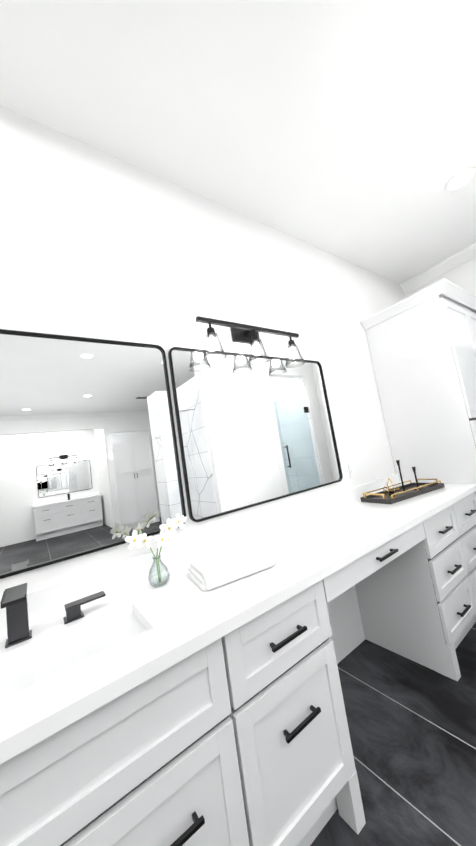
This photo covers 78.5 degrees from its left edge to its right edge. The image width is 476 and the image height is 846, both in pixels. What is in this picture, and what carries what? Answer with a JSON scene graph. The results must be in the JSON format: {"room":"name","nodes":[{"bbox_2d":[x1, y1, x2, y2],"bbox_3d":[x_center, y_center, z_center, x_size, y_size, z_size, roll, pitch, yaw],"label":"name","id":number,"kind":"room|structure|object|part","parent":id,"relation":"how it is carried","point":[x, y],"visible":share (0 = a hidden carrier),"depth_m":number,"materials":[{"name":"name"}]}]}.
{"room":"bathroom","nodes":[
{"label":"bathroom","id":0,"kind":"room"},
{"bbox_2d":[0,474,399,629],"bbox_3d":[-0.097,0.626,1.549,3.848,0.100,0.018,-4,-8,-36],"label":"backsplash","id":1,"kind":"structure","parent":0,"relation":"attached to","point":[48,599],"depth_m":1.39,"materials":[{"name":"white stone"}]},
{"bbox_2d":[0,106,405,599],"bbox_3d":[0.021,0.026,1.844,5.690,3.130,0.140,-4,-8,-36],"label":"wall","id":2,"kind":"structure","parent":0,"point":[95,243],"depth_m":1.53,"materials":[{"name":"paint"}]},
{"bbox_3d":[-0.982,0.096,1.050,1.610,0.945,0.018,-4,-8,-36],"label":"mirror","id":3,"kind":"part","parent":2,"relation":"part of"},
{"bbox_2d":[196,316,304,367],"bbox_3d":[0.103,-0.520,1.855,0.810,0.280,0.167,-4,-8,-36],"label":"sconce","id":4,"kind":"object","parent":2,"relation":"attached to","point":[244,333],"visible":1,"depth_m":1.83,"materials":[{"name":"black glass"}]},
{"bbox_3d":[0.122,-0.453,1.836,0.788,0.139,0.138,-4,-8,-36],"label":"lamp shade","id":5,"kind":"part","parent":4,"relation":"part of","materials":[{"name":"clear glass"}]},
{"bbox_3d":[0.208,0.012,1.902,1.278,0.945,0.018,-4,-8,-36],"label":"mirror","id":6,"kind":"part","parent":2,"relation":"part of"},
{"bbox_2d":[348,462,355,477],"bbox_3d":[0.908,0.375,2.318,0.070,0.115,0.009,-4,-8,-36],"label":"switch plate","id":7,"kind":"object","parent":2,"relation":"attached to","point":[351,470],"visible":1,"depth_m":2.31,"materials":[{"name":"white plastic"}]},
{"bbox_2d":[0,0,475,283],"bbox_3d":[2.288,-2.362,-1.557,5.690,0.100,9.040,-4,-8,-36],"label":"ceiling","id":8,"kind":"structure","parent":0,"point":[345,130],"depth_m":1.47,"materials":[{"name":"paint"}]},
{"bbox_2d":[444,167,475,191],"bbox_3d":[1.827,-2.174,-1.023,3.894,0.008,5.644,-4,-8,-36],"label":"recessed light","id":9,"kind":"object","parent":8,"relation":"in","point":[460,180],"depth_m":2.13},
{"bbox_2d":[310,622,475,845],"bbox_3d":[2.777,0.809,-1.925,5.690,0.100,9.040,-4,-8,-36],"label":"floor","id":10,"kind":"structure","parent":0,"point":[412,727],"depth_m":1.29,"materials":[{"name":"tile"}]},
{"bbox_2d":[0,490,475,845],"bbox_3d":[0.155,1.089,1.261,3.828,0.870,0.600,-4,-8,-36],"label":"bathroom vanity","id":11,"kind":"object","parent":10,"relation":"on","point":[181,707],"depth_m":0.89,"materials":[{"name":"paint"}]},
{"bbox_2d":[0,484,475,757],"bbox_3d":[0.077,0.643,1.309,3.848,0.040,0.596,-4,-8,-36],"label":"countertop","id":12,"kind":"structure","parent":11,"relation":"on","point":[176,616],"depth_m":1.00,"materials":[{"name":"white stone"}]},
{"bbox_2d":[0,583,105,647],"bbox_3d":[-0.685,0.608,0.910,0.510,0.166,0.163,-4,-8,-36],"label":"faucet","id":13,"kind":"object","parent":12,"relation":"on","point":[14,601],"visible":1,"depth_m":0.94,"materials":[{"name":"black metal"}]},
{"bbox_2d":[0,610,143,697],"bbox_3d":[-0.586,0.773,0.780,0.718,0.159,0.288,-4,-8,-36],"label":"sink","id":14,"kind":"object","parent":12,"relation":"in","point":[45,661],"depth_m":0.90,"materials":[{"name":"white ceramic"}]},
{"bbox_2d":[124,514,186,587],"bbox_3d":[-0.333,0.539,1.228,0.262,0.268,0.105,-4,-8,-36],"label":"vase","id":15,"kind":"object","parent":12,"relation":"on","point":[169,528],"visible":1,"depth_m":1.21,"materials":[{"name":"clear glass"}]},
{"bbox_2d":[188,543,275,590],"bbox_3d":[-0.026,0.598,1.233,0.330,0.060,0.224,-5,-7,-28],"label":"towel","id":16,"kind":"object","parent":12,"relation":"on","point":[210,572],"visible":0.98,"depth_m":1.17,"materials":[{"name":"white fabric"}]},
{"bbox_2d":[360,460,444,503],"bbox_3d":[1.245,0.419,2.239,0.640,0.256,0.250,-5,-7,-27],"label":"tray","id":17,"kind":"object","parent":12,"relation":"on","point":[399,493],"visible":1,"depth_m":2.20,"materials":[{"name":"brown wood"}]},
{"bbox_2d":[360,278,475,493],"bbox_3d":[2.041,0.141,2.721,1.159,2.492,0.719,-4,-8,-36],"label":"linen cabinet","id":18,"kind":"object","parent":10,"relation":"on","point":[422,345],"visible":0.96,"depth_m":2.45,"materials":[{"name":"paint"}]},
{"bbox_2d":[405,257,475,296],"bbox_3d":[4.375,-0.803,0.475,0.120,3.130,7.320,-4,-8,-36],"label":"wall","id":19,"kind":"structure","parent":0,"point":[462,276],"depth_m":3.08,"materials":[{"name":"paint"}]},
{"bbox_2d":[400,242,475,293],"bbox_3d":[2.411,-1.755,2.942,0.088,0.104,1.470,-4,-8,-36],"label":"crown molding","id":20,"kind":"structure","parent":19,"relation":"attached to","point":[463,256],"depth_m":3.16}
]}

